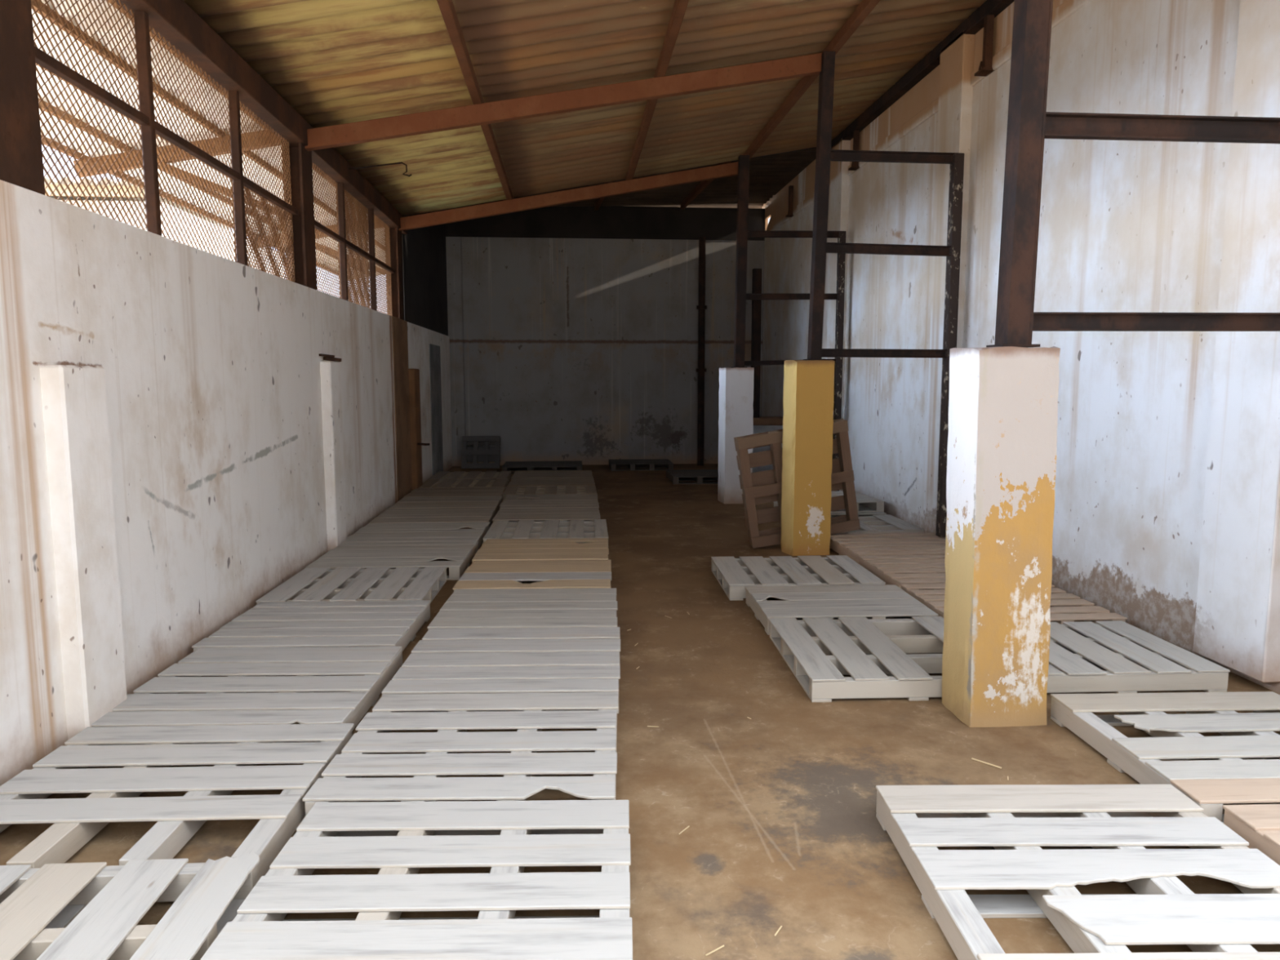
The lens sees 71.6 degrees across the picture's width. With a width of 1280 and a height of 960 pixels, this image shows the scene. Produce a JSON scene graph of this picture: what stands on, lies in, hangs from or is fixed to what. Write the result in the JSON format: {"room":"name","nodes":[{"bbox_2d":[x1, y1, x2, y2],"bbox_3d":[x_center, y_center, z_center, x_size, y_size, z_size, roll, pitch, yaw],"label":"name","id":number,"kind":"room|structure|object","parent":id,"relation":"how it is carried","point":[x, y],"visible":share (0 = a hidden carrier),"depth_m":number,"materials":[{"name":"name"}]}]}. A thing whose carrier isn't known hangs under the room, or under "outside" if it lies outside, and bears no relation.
{"room":"warehouse","nodes":[
{"label":"warehouse","id":0,"kind":"room"},
{"bbox_2d":[31,0,385,279],"bbox_3d":[-3.846,-2.975,8.618,1.770,0.381,15.850,-1,7,-4],"label":"roof overhang","id":1,"kind":"object","parent":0,"point":[35,28],"visible":0.07,"depth_m":6.36,"materials":[{"name":"brown metal"}]},
{"bbox_2d":[35,63,281,208],"bbox_3d":[-3.880,-2.882,8.348,0.035,0.050,15.200,-1,7,-4],"label":"batten","id":2,"kind":"object","parent":1,"relation":"attached to","point":[36,64],"visible":0.02,"depth_m":6.09,"materials":[{"name":"wood"}]},
{"bbox_2d":[40,134,348,277],"bbox_3d":[-4.617,-2.744,8.305,0.035,0.050,15.200,-1,7,-4],"label":"batten","id":3,"kind":"object","parent":1,"relation":"attached to","point":[43,140],"visible":0.11,"depth_m":8.06,"materials":[{"name":"wood"}]},
{"bbox_2d":[38,97,358,267],"bbox_3d":[-4.248,-2.813,8.327,0.035,0.050,15.200,-1,7,-4],"label":"batten","id":4,"kind":"object","parent":1,"relation":"attached to","point":[41,104],"visible":0.22,"depth_m":6.76,"materials":[{"name":"wood"}]},
{"bbox_2d":[31,0,385,250],"bbox_3d":[-3.511,-2.951,8.369,0.035,0.050,15.200,-1,7,-4],"label":"batten","id":5,"kind":"object","parent":1,"relation":"attached to","point":[37,1],"visible":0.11,"depth_m":5.57,"materials":[{"name":"wood"}]},
{"bbox_2d":[107,0,374,217],"bbox_3d":[-3.142,-3.021,8.391,0.035,0.050,15.200,-1,7,-4],"label":"batten","id":6,"kind":"object","parent":1,"relation":"attached to","point":[109,2],"visible":0.02,"depth_m":5.70,"materials":[{"name":"metal"}]},
{"bbox_2d":[0,179,452,786],"bbox_3d":[-2.888,-1.541,7.747,0.220,4.700,17.350,-1,7,-4],"label":"wall","id":7,"kind":"structure","parent":0,"point":[211,362],"depth_m":4.88,"materials":[{"name":"paint"}]},
{"bbox_2d":[0,0,45,195],"bbox_3d":[-2.525,-1.788,3.442,0.156,1.270,0.300,-1,7,-4],"label":"window post","id":8,"kind":"object","parent":7,"relation":"on","point":[21,162],"visible":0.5,"depth_m":3.50,"materials":[{"name":"metal"}]},
{"bbox_2d":[39,364,127,740],"bbox_3d":[-2.425,0.333,3.879,0.105,1.655,0.350,-1,7,-4],"label":"pillar","id":9,"kind":"structure","parent":7,"relation":"attached to","point":[73,397],"depth_m":3.78,"materials":[{"name":"paint"}]},
{"bbox_2d":[31,0,298,282],"bbox_3d":[-2.678,-1.972,5.423,0.078,1.224,3.691,-1,7,-4],"label":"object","id":10,"kind":"structure","parent":7,"relation":"in","point":[145,117],"depth_m":4.93,"materials":[{"name":"metal"}]},
{"bbox_2d":[280,139,317,290],"bbox_3d":[-2.838,-2.241,7.394,0.156,1.270,0.300,-1,7,-4],"label":"window post","id":11,"kind":"object","parent":7,"relation":"on","point":[300,159],"visible":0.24,"depth_m":7.37,"materials":[{"name":"metal"}]},
{"bbox_2d":[73,129,284,217],"bbox_3d":[-3.738,-2.534,7.288,1.711,0.732,0.070,-1,7,-4],"label":"beam","id":12,"kind":"structure","parent":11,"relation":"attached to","point":[77,169],"depth_m":7.24,"materials":[{"name":"wood"}]},
{"bbox_2d":[320,360,346,551],"bbox_3d":[-2.748,-0.180,7.945,0.105,1.750,0.350,-1,7,-4],"label":"trim","id":13,"kind":"structure","parent":7,"relation":"attached to","point":[331,384],"depth_m":7.82,"materials":[{"name":"paint"}]},
{"bbox_2d":[319,353,341,361],"bbox_3d":[-2.719,-1.065,7.736,0.107,0.064,0.271,3,7,25],"label":"tie","id":14,"kind":"object","parent":13,"relation":"on","point":[326,357],"visible":1,"depth_m":7.74,"materials":[{"name":"metal"}]},
{"bbox_2d":[311,162,395,315],"bbox_3d":[-2.994,-2.428,9.404,0.078,1.224,3.750,-1,7,-4],"label":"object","id":15,"kind":"structure","parent":7,"relation":"in","point":[346,202],"depth_m":9.23,"materials":[{"name":"metal"}]},
{"bbox_2d":[384,226,404,319],"bbox_3d":[-3.156,-2.700,11.405,0.156,1.270,0.300,-1,7,-4],"label":"window post","id":16,"kind":"object","parent":7,"relation":"on","point":[396,247],"visible":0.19,"depth_m":11.38,"materials":[{"name":"metal"}]},
{"bbox_2d":[391,315,412,501],"bbox_3d":[-3.077,-0.878,11.403,0.062,2.351,0.970,-1,7,-4],"label":"trim","id":17,"kind":"structure","parent":7,"relation":"attached to","point":[399,326],"depth_m":11.33,"materials":[{"name":"brown paint"}]},
{"bbox_2d":[408,368,422,489],"bbox_3d":[-3.080,-0.650,12.135,0.105,1.730,0.430,-1,7,-4],"label":"door","id":18,"kind":"structure","parent":7,"relation":"attached to","point":[414,374],"depth_m":11.98,"materials":[{"name":"brown paint"}]},
{"bbox_2d":[417,442,429,445],"bbox_3d":[-2.977,-0.493,12.169,0.136,0.059,0.316,-1,7,-4],"label":"door handle","id":19,"kind":"object","parent":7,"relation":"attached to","point":[418,443],"visible":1,"depth_m":12.02,"materials":[{"name":"metal"}]},
{"bbox_2d":[429,343,443,475],"bbox_3d":[-3.291,-1.099,14.303,0.032,2.130,1.100,-1,7,-4],"label":"door","id":20,"kind":"structure","parent":7,"relation":"in","point":[434,350],"depth_m":14.22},
{"bbox_2d":[445,205,764,221],"bbox_3d":[-0.626,-4.822,16.088,5.850,0.320,0.060,-1,7,-4],"label":"trim","id":21,"kind":"structure","parent":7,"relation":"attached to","point":[604,212],"depth_m":16.10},
{"bbox_2d":[254,218,386,273],"bbox_3d":[-4.057,-2.993,11.300,1.711,0.732,0.070,-1,7,-4],"label":"beam","id":22,"kind":"structure","parent":0,"point":[375,219],"depth_m":11.27,"materials":[{"name":"wood"}]},
{"bbox_2d":[182,0,986,216],"bbox_3d":[0.441,-3.468,6.453,6.450,1.219,11.000,-1,7,-4],"label":"ceiling","id":23,"kind":"structure","parent":0,"point":[335,62],"depth_m":7.44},
{"bbox_2d":[113,0,407,234],"bbox_3d":[-2.736,-2.736,6.310,0.160,0.200,11.050,-1,7,-4],"label":"beam","id":24,"kind":"structure","parent":23,"relation":"attached to","point":[175,20],"depth_m":5.94,"materials":[{"name":"metal"}]},
{"bbox_2d":[348,161,412,176],"bbox_3d":[-2.529,-3.045,8.641,0.600,0.130,0.046,-3,7,-21],"label":"rod","id":25,"kind":"object","parent":24,"relation":"attached to","point":[401,162],"visible":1,"depth_m":8.64,"materials":[{"name":"paint"}]},
{"bbox_2d":[395,161,737,231],"bbox_3d":[-0.888,-3.680,11.498,4.535,0.954,0.090,-1,7,-5],"label":"rafter","id":26,"kind":"object","parent":24,"relation":"on","point":[569,196],"visible":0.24,"depth_m":11.46,"materials":[{"name":"red metal"}]},
{"bbox_2d":[436,0,513,199],"bbox_3d":[-1.278,-3.069,6.362,0.070,0.090,10.900,-1,7,-4],"label":"purlin","id":27,"kind":"object","parent":23,"relation":"attached to","point":[446,7],"visible":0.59,"depth_m":6.72,"materials":[{"name":"brown metal"}]},
{"bbox_2d":[625,0,688,180],"bbox_3d":[0.267,-3.359,6.452,0.070,0.090,10.900,-1,7,-4],"label":"purlin","id":28,"kind":"object","parent":23,"relation":"attached to","point":[679,8],"visible":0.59,"depth_m":7.34,"materials":[{"name":"brown metal"}]},
{"bbox_2d":[742,0,879,159],"bbox_3d":[1.792,-3.645,6.540,0.070,0.090,10.900,-1,7,-4],"label":"purlin","id":29,"kind":"object","parent":23,"relation":"attached to","point":[865,7],"visible":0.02,"depth_m":8.53,"materials":[{"name":"brown metal"}]},
{"bbox_2d":[460,236,764,465],"bbox_3d":[-0.584,-2.300,16.476,5.750,4.220,0.250,-1,7,-4],"label":"wall","id":30,"kind":"structure","parent":0,"point":[585,350],"depth_m":16.32,"materials":[{"name":"paint"}]},
{"bbox_2d":[445,236,466,466],"bbox_3d":[-3.326,-2.293,16.072,0.260,4.100,0.160,-1,7,-4],"label":"trim","id":31,"kind":"structure","parent":30,"relation":"attached to","point":[453,244],"depth_m":15.97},
{"bbox_2d":[445,217,764,240],"bbox_3d":[-0.601,-4.553,16.114,5.900,0.340,0.072,-1,7,-4],"label":"trim","id":32,"kind":"structure","parent":30,"relation":"attached to","point":[479,227],"depth_m":16.07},
{"bbox_2d":[453,148,816,208],"bbox_3d":[-0.371,-4.757,14.116,6.850,0.270,4.900,-1,7,-4],"label":"ceiling","id":33,"kind":"structure","parent":0,"point":[768,175],"depth_m":14.89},
{"bbox_2d":[594,181,612,210],"bbox_3d":[-0.503,-4.644,13.892,0.070,0.108,3.958,-1,7,-8],"label":"purlin","id":34,"kind":"object","parent":33,"relation":"attached to","point":[598,202],"visible":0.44,"depth_m":15.26,"materials":[{"name":"brown metal"}]},
{"bbox_2d":[680,160,732,208],"bbox_3d":[1.042,-4.704,14.007,0.070,0.108,3.958,-1,7,-8],"label":"purlin","id":35,"kind":"object","parent":33,"relation":"attached to","point":[703,184],"visible":0.52,"depth_m":14.63,"materials":[{"name":"brown metal"}]},
{"bbox_2d":[0,463,1279,959],"bbox_3d":[0.061,0.724,8.266,6.600,0.120,17.400,-1,7,-4],"label":"floor","id":36,"kind":"structure","parent":0,"point":[778,805],"depth_m":3.58,"materials":[{"name":"concrete"}]},
{"bbox_2d":[0,852,259,959],"bbox_3d":[-1.703,1.292,2.251,1.107,0.121,1.043,0,7,-3],"label":"wooden pallet","id":37,"kind":"object","parent":36,"relation":"on","point":[68,911],"visible":0.95,"depth_m":2.52,"materials":[{"name":"grey wood"}]},
{"bbox_2d":[0,723,354,879],"bbox_3d":[-1.777,1.172,3.294,1.130,0.121,1.063,0,7,-2],"label":"wooden pallet","id":38,"kind":"object","parent":36,"relation":"on","point":[116,792],"visible":0.9,"depth_m":3.27,"materials":[{"name":"grey wood"}]},
{"bbox_2d":[91,646,402,745],"bbox_3d":[-1.862,1.047,4.385,1.126,0.121,1.104,0,7,-1],"label":"wooden pallet","id":39,"kind":"object","parent":36,"relation":"on","point":[293,699],"visible":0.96,"depth_m":4.26,"materials":[{"name":"grey wood"}]},
{"bbox_2d":[191,600,430,651],"bbox_3d":[-1.950,0.925,5.454,1.127,0.121,1.003,0,7,-2],"label":"wooden pallet","id":40,"kind":"object","parent":36,"relation":"on","point":[325,623],"visible":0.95,"depth_m":5.36,"materials":[{"name":"grey wood"}]},
{"bbox_2d":[255,566,447,604],"bbox_3d":[-2.051,0.806,6.493,1.104,0.121,1.051,0,7,-3],"label":"wooden pallet","id":41,"kind":"object","parent":36,"relation":"on","point":[315,584],"visible":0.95,"depth_m":6.45,"materials":[{"name":"grey wood"}]},
{"bbox_2d":[305,541,476,580],"bbox_3d":[-2.070,0.683,7.572,1.226,0.120,1.073,0,7,-3],"label":"wooden pallet","id":42,"kind":"object","parent":36,"relation":"on","point":[363,555],"visible":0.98,"depth_m":7.50,"materials":[{"name":"grey wood"}]},
{"bbox_2d":[200,800,632,959],"bbox_3d":[-0.582,1.255,2.571,1.120,0.121,1.143,0,7,-1],"label":"wooden pallet","id":43,"kind":"object","parent":36,"relation":"on","point":[399,839],"visible":1,"depth_m":2.60,"materials":[{"name":"grey wood"}]},
{"bbox_2d":[344,522,489,551],"bbox_3d":[-2.144,0.559,8.653,1.246,0.121,1.056,0,7,-3],"label":"wooden pallet","id":44,"kind":"object","parent":36,"relation":"on","point":[403,531],"visible":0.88,"depth_m":8.58,"materials":[{"name":"grey wood"}]},
{"bbox_2d":[368,507,496,528],"bbox_3d":[-2.233,0.438,9.706,1.235,0.122,1.026,-1,7,-4],"label":"wooden pallet","id":45,"kind":"object","parent":36,"relation":"on","point":[428,514],"visible":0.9,"depth_m":9.63,"materials":[{"name":"grey wood"}]},
{"bbox_2d":[388,495,502,515],"bbox_3d":[-2.316,0.322,10.723,1.231,0.121,0.975,-1,7,-4],"label":"wooden pallet","id":46,"kind":"object","parent":36,"relation":"on","point":[425,502],"visible":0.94,"depth_m":10.66,"materials":[{"name":"grey wood"}]},
{"bbox_2d":[403,487,506,501],"bbox_3d":[-2.405,0.212,11.677,1.226,0.122,0.905,-1,7,-4],"label":"wooden pallet","id":47,"kind":"object","parent":36,"relation":"on","point":[437,491],"visible":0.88,"depth_m":11.66,"materials":[{"name":"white wood"}]},
{"bbox_2d":[302,692,617,816],"bbox_3d":[-0.651,1.128,3.685,1.118,0.121,1.060,0,7,-1],"label":"wooden pallet","id":48,"kind":"object","parent":36,"relation":"on","point":[342,781],"visible":0.94,"depth_m":3.57,"materials":[{"name":"grey wood"}]},
{"bbox_2d":[418,478,508,488],"bbox_3d":[-2.509,0.099,12.669,1.190,0.120,1.031,-1,7,-4],"label":"wooden pallet","id":49,"kind":"object","parent":36,"relation":"on","point":[482,482],"visible":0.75,"depth_m":12.66,"materials":[{"name":"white wood"}]},
{"bbox_2d":[428,471,511,481],"bbox_3d":[-2.609,-0.024,13.741,1.158,0.121,1.072,-1,7,-4],"label":"wooden pallet","id":50,"kind":"object","parent":36,"relation":"on","point":[442,475],"visible":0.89,"depth_m":13.73,"materials":[{"name":"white wood"}]},
{"bbox_2d":[461,435,500,468],"bbox_3d":[-2.860,-0.482,15.949,0.686,0.613,0.347,-1,7,-4],"label":"wooden pallet","id":51,"kind":"object","parent":36,"relation":"on","point":[474,454],"visible":0.87,"depth_m":15.92,"materials":[{"name":"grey wood"}]},
{"bbox_2d":[382,626,620,713],"bbox_3d":[-0.676,1.003,4.770,1.143,0.121,1.079,0,7,-1],"label":"wooden pallet","id":52,"kind":"object","parent":36,"relation":"on","point":[486,660],"visible":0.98,"depth_m":4.66,"materials":[{"name":"grey wood"}]},
{"bbox_2d":[427,588,617,630],"bbox_3d":[-0.720,0.883,5.817,1.146,0.121,0.967,0,7,-1],"label":"wooden pallet","id":53,"kind":"object","parent":36,"relation":"on","point":[482,608],"visible":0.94,"depth_m":5.74,"materials":[{"name":"grey wood"}]},
{"bbox_2d":[452,560,611,591],"bbox_3d":[-0.785,0.770,6.810,1.133,0.121,0.964,0,7,-2],"label":"wooden pallet","id":54,"kind":"object","parent":36,"relation":"on","point":[508,574],"visible":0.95,"depth_m":6.72,"materials":[{"name":"beige wood"}]},
{"bbox_2d":[471,537,608,562],"bbox_3d":[-0.843,0.658,7.787,1.135,0.121,0.934,0,7,-2],"label":"wooden pallet","id":55,"kind":"object","parent":36,"relation":"on","point":[492,549],"visible":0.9,"depth_m":7.71,"materials":[{"name":"beige wood"}]},
{"bbox_2d":[502,461,582,473],"bbox_3d":[-1.692,-0.225,15.491,1.362,0.121,1.006,-1,7,-4],"label":"wooden pallet","id":56,"kind":"object","parent":36,"relation":"on","point":[530,465],"visible":0.95,"depth_m":15.41,"materials":[{"name":"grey wood"}]},
{"bbox_2d":[483,519,608,546],"bbox_3d":[-0.912,0.539,8.822,1.172,0.122,1.069,0,7,-3],"label":"wooden pallet","id":57,"kind":"object","parent":36,"relation":"on","point":[597,528],"visible":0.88,"depth_m":8.80,"materials":[{"name":"grey wood"}]},
{"bbox_2d":[492,505,600,522],"bbox_3d":[-1.020,0.416,9.902,1.143,0.121,1.024,0,7,-3],"label":"wooden pallet","id":58,"kind":"object","parent":36,"relation":"on","point":[562,513],"visible":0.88,"depth_m":9.82,"materials":[{"name":"grey wood"}]},
{"bbox_2d":[499,493,599,506],"bbox_3d":[-1.096,0.299,10.922,1.166,0.121,0.982,0,7,-3],"label":"wooden pallet","id":59,"kind":"object","parent":36,"relation":"on","point":[565,499],"visible":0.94,"depth_m":10.86,"materials":[{"name":"grey wood"}]},
{"bbox_2d":[502,485,597,500],"bbox_3d":[-1.192,0.191,11.867,1.219,0.121,0.861,-1,7,-4],"label":"wooden pallet","id":60,"kind":"object","parent":36,"relation":"on","point":[548,490],"visible":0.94,"depth_m":11.83,"materials":[{"name":"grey wood"}]},
{"bbox_2d":[507,477,595,487],"bbox_3d":[-1.266,0.083,12.802,1.220,0.121,0.965,-1,7,-4],"label":"wooden pallet","id":61,"kind":"object","parent":36,"relation":"on","point":[559,482],"visible":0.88,"depth_m":12.75,"materials":[{"name":"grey wood"}]},
{"bbox_2d":[511,470,592,479],"bbox_3d":[-1.356,-0.036,13.843,1.230,0.121,1.064,-1,7,-4],"label":"wooden pallet","id":62,"kind":"object","parent":36,"relation":"on","point":[539,473],"visible":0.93,"depth_m":13.85,"materials":[{"name":"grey wood"}]},
{"bbox_2d":[608,458,673,471],"bbox_3d":[0.004,-0.274,15.922,1.108,0.121,0.905,-1,7,-4],"label":"wooden pallet","id":63,"kind":"object","parent":36,"relation":"on","point":[650,464],"visible":1,"depth_m":15.72,"materials":[{"name":"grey wood"}]},
{"bbox_2d":[666,469,718,484],"bbox_3d":[1.060,-0.055,14.011,1.210,0.121,1.005,-1,7,-4],"label":"wooden pallet","id":64,"kind":"object","parent":36,"relation":"on","point":[697,475],"visible":0.71,"depth_m":13.84,"materials":[{"name":"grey wood"}]},
{"bbox_2d":[696,236,706,466],"bbox_3d":[1.119,-2.316,16.180,0.184,4.120,0.184,-1,7,-4],"label":"post","id":65,"kind":"object","parent":36,"relation":"on","point":[701,307],"visible":1,"depth_m":16.13,"materials":[{"name":"metal"}]},
{"bbox_2d":[717,367,754,503],"bbox_3d":[1.233,-0.578,11.466,0.391,1.739,0.350,-1,7,-4],"label":"pillar","id":66,"kind":"structure","parent":36,"relation":"on","point":[735,419],"depth_m":11.29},
{"bbox_2d":[730,155,845,490],"bbox_3d":[1.888,-1.878,11.344,1.430,4.350,0.160,-1,7,-4],"label":"steel frame","id":67,"kind":"object","parent":66,"relation":"on","point":[743,233],"visible":0.84,"depth_m":11.24,"materials":[{"name":"brown metal"}]},
{"bbox_2d":[752,416,782,472],"bbox_3d":[2.091,-0.567,14.792,0.690,0.960,0.640,-1,7,-4],"label":"block","id":68,"kind":"object","parent":36,"relation":"on","point":[763,424],"visible":0.25,"depth_m":14.46,"materials":[{"name":"grey concrete"}]},
{"bbox_2d":[751,268,761,417],"bbox_3d":[1.885,-2.209,14.415,0.130,2.390,0.120,-1,7,-4],"label":"post","id":69,"kind":"object","parent":68,"relation":"on","point":[757,273],"visible":0.86,"depth_m":14.35,"materials":[{"name":"metal"}]},
{"bbox_2d":[733,418,860,548],"bbox_3d":[1.488,0.034,8.366,1.216,1.218,0.156,-1,7,-6],"label":"wooden pallet","id":70,"kind":"object","parent":36,"relation":"on","point":[842,473],"visible":0.64,"depth_m":8.34,"materials":[{"name":"brown wood"}]},
{"bbox_2d":[711,555,885,600],"bbox_3d":[1.193,0.754,6.948,1.153,0.122,1.007,0,7,-3],"label":"wooden pallet","id":71,"kind":"object","parent":36,"relation":"on","point":[732,574],"visible":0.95,"depth_m":6.83,"materials":[{"name":"grey wood"}]},
{"bbox_2d":[780,360,835,555],"bbox_3d":[1.522,-0.203,8.084,0.409,1.763,0.252,-1,7,-4],"label":"pillar","id":72,"kind":"structure","parent":36,"relation":"on","point":[808,384],"depth_m":7.98,"materials":[{"name":"paint"}]},
{"bbox_2d":[803,51,964,537],"bbox_3d":[2.179,-1.587,7.988,1.380,4.265,0.160,-1,7,-4],"label":"steel frame","id":73,"kind":"object","parent":72,"relation":"on","point":[824,154],"visible":0.91,"depth_m":7.90,"materials":[{"name":"brown metal"}]},
{"bbox_2d":[304,53,822,151],"bbox_3d":[-0.575,-3.228,7.551,4.539,0.954,0.090,-1,7,-7],"label":"rafter","id":74,"kind":"object","parent":73,"relation":"attached to","point":[505,110],"visible":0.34,"depth_m":7.50,"materials":[{"name":"red metal"}]},
{"bbox_2d":[626,612,1008,955],"bbox_3d":[0.728,1.112,4.317,1.419,0.005,3.622,-1,7,-4],"label":"litter","id":75,"kind":"object","parent":36,"relation":"on","point":[779,929],"visible":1,"depth_m":3.61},
{"bbox_2d":[773,501,886,516],"bbox_3d":[2.172,0.371,10.287,1.038,0.121,1.053,-1,7,-4],"label":"wooden pallet","id":76,"kind":"object","parent":36,"relation":"on","point":[775,503],"visible":0.09,"depth_m":9.82,"materials":[{"name":"grey wood"}]},
{"bbox_2d":[831,490,884,512],"bbox_3d":[2.187,0.250,10.274,0.972,0.121,0.954,-1,7,-6],"label":"wooden pallet","id":77,"kind":"object","parent":76,"relation":"on","point":[877,505],"visible":0.25,"depth_m":9.94,"materials":[{"name":"grey wood"}]},
{"bbox_2d":[745,584,937,635],"bbox_3d":[1.319,0.864,5.984,1.096,0.121,0.813,0,7,-3],"label":"wooden pallet","id":78,"kind":"object","parent":36,"relation":"on","point":[880,601],"visible":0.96,"depth_m":5.91,"materials":[{"name":"grey wood"}]},
{"bbox_2d":[768,616,943,702],"bbox_3d":[1.369,0.979,4.982,1.093,0.120,1.139,0,7,-2],"label":"wooden pallet","id":79,"kind":"object","parent":36,"relation":"on","point":[873,651],"visible":0.77,"depth_m":4.80,"materials":[{"name":"grey wood"}]},
{"bbox_2d":[831,515,924,537],"bbox_3d":[2.284,0.497,9.198,0.983,0.120,0.955,-1,7,-4],"label":"wooden pallet","id":80,"kind":"object","parent":36,"relation":"on","point":[874,523],"visible":0.41,"depth_m":9.04,"materials":[{"name":"grey wood"}]},
{"bbox_2d":[829,532,946,563],"bbox_3d":[2.333,0.627,8.052,1.069,0.121,1.004,-1,7,-5],"label":"wooden pallet","id":81,"kind":"object","parent":36,"relation":"on","point":[911,543],"visible":0.74,"depth_m":8.01,"materials":[{"name":"brown wood"}]},
{"bbox_2d":[858,554,946,589],"bbox_3d":[2.407,0.747,7.011,1.087,0.121,0.985,0,7,-4],"label":"wooden pallet","id":82,"kind":"object","parent":36,"relation":"on","point":[919,569],"visible":0.46,"depth_m":7.01,"materials":[{"name":"brown wood"}]},
{"bbox_2d":[942,346,1060,727],"bbox_3d":[1.677,0.256,4.161,0.411,1.745,0.320,-1,7,-4],"label":"pillar","id":83,"kind":"structure","parent":36,"relation":"on","point":[1003,401],"depth_m":4.03,"materials":[{"name":"paint"}]},
{"bbox_2d":[986,0,1279,347],"bbox_3d":[2.449,-1.945,3.970,1.662,2.679,0.160,-1,7,-4],"label":"steel frame","id":84,"kind":"object","parent":83,"relation":"on","point":[1029,122],"visible":0.93,"depth_m":3.98,"materials":[{"name":"brown metal"}]},
{"bbox_2d":[900,583,1127,623],"bbox_3d":[2.459,0.865,5.978,1.091,0.121,0.982,0,7,-3],"label":"wooden pallet","id":85,"kind":"object","parent":36,"relation":"on","point":[1068,607],"visible":0.34,"depth_m":5.87,"materials":[{"name":"brown wood"}]},
{"bbox_2d":[875,784,1279,959],"bbox_3d":[1.412,1.241,2.690,1.095,0.121,1.149,0,7,0],"label":"wooden pallet","id":86,"kind":"object","parent":36,"relation":"on","point":[1116,821],"visible":1,"depth_m":2.73,"materials":[{"name":"grey wood"}]},
{"bbox_2d":[1046,620,1230,693],"bbox_3d":[2.459,0.981,4.967,1.063,0.121,0.939,0,7,-3],"label":"wooden pallet","id":87,"kind":"object","parent":36,"relation":"on","point":[1117,656],"visible":0.71,"depth_m":4.64,"materials":[{"name":"grey wood"}]},
{"bbox_2d":[1050,691,1279,823],"bbox_3d":[2.495,1.127,3.685,1.078,0.121,1.075,0,7,-2],"label":"wooden pallet","id":88,"kind":"object","parent":36,"relation":"on","point":[1241,766],"visible":0.98,"depth_m":3.70,"materials":[{"name":"grey wood"}]},
{"bbox_2d":[1222,804,1279,865],"bbox_3d":[2.615,1.252,2.602,1.126,0.121,1.063,0,7,-2],"label":"wooden pallet","id":89,"kind":"object","parent":36,"relation":"on","point":[1259,824],"visible":0.71,"depth_m":3.00,"materials":[{"name":"brown wood"}]},
{"bbox_2d":[751,146,816,158],"bbox_3d":[-0.193,-4.083,11.921,6.250,1.040,0.030,-1,7,-4],"label":"beam","id":90,"kind":"structure","parent":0,"point":[815,147],"depth_m":12.05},
{"bbox_2d":[761,0,1279,693],"bbox_3d":[3.079,-1.694,8.203,0.250,4.900,17.350,-1,7,-4],"label":"wall","id":91,"kind":"structure","parent":0,"point":[1126,226],"depth_m":6.12,"materials":[{"name":"paint"}]},
{"bbox_2d":[785,185,793,217],"bbox_3d":[2.404,-4.455,14.199,0.110,0.460,0.180,-1,7,-4],"label":"strap","id":92,"kind":"object","parent":91,"relation":"attached to","point":[790,214],"visible":1,"depth_m":14.12,"materials":[{"name":"metal"}]},
{"bbox_2d":[826,137,850,490],"bbox_3d":[2.626,-2.120,11.829,0.120,4.600,0.500,-1,7,-4],"label":"trim","id":93,"kind":"structure","parent":91,"relation":"attached to","point":[839,183],"depth_m":11.64,"materials":[{"name":"paint"}]},
{"bbox_2d":[831,0,1014,149],"bbox_3d":[3.011,-3.860,6.637,0.110,0.120,11.050,-1,7,-4],"label":"wall plate","id":94,"kind":"object","parent":91,"relation":"attached to","point":[974,23],"visible":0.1,"depth_m":8.86,"materials":[{"name":"paint"}]},
{"bbox_2d":[848,129,859,170],"bbox_3d":[2.659,-4.086,10.980,0.110,0.460,0.180,-1,7,-4],"label":"strap","id":95,"kind":"object","parent":94,"relation":"hanging from","point":[855,165],"visible":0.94,"depth_m":10.89,"materials":[{"name":"metal"}]},
{"bbox_2d":[973,14,995,76],"bbox_3d":[2.933,-3.691,7.534,0.110,0.460,0.180,-1,7,-4],"label":"strap","id":96,"kind":"object","parent":94,"relation":"hanging from","point":[985,68],"visible":1,"depth_m":7.46,"materials":[{"name":"metal"}]},
{"bbox_2d":[773,0,1091,230],"bbox_3d":[2.993,-3.511,7.458,0.045,0.120,16.300,-1,7,-4],"label":"trim","id":97,"kind":"structure","parent":91,"relation":"attached to","point":[1068,7],"depth_m":8.78,"materials":[{"name":"paint"}]},
{"bbox_2d":[922,31,974,538],"bbox_3d":[2.901,-1.722,8.353,0.120,4.600,0.520,-1,7,-4],"label":"pillar","id":98,"kind":"structure","parent":91,"relation":"attached to","point":[957,61],"depth_m":8.29,"materials":[{"name":"paint"}]},
{"bbox_2d":[1193,0,1279,682],"bbox_3d":[3.206,-1.281,4.510,0.120,4.600,0.520,-1,7,-4],"label":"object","id":99,"kind":"structure","parent":91,"relation":"attached to","point":[1237,618],"depth_m":4.59,"materials":[{"name":"paint"}]},
{"label":"outside","id":100,"kind":"structure","parent":0,"visible":0},
{"bbox_3d":[0.000,1.950,0.223,180.000,0.475,180.000,-1,7,-4],"label":"ground","id":101,"kind":"structure","parent":100,"visible":0},
{"bbox_2d":[44,176,284,275],"bbox_3d":[-10.653,-2.582,15.973,6.900,4.995,6.500,-1,7,-4],"label":"exterior wall","id":102,"kind":"structure","parent":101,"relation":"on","point":[47,179],"depth_m":13.39,"materials":[{"name":"paint"}]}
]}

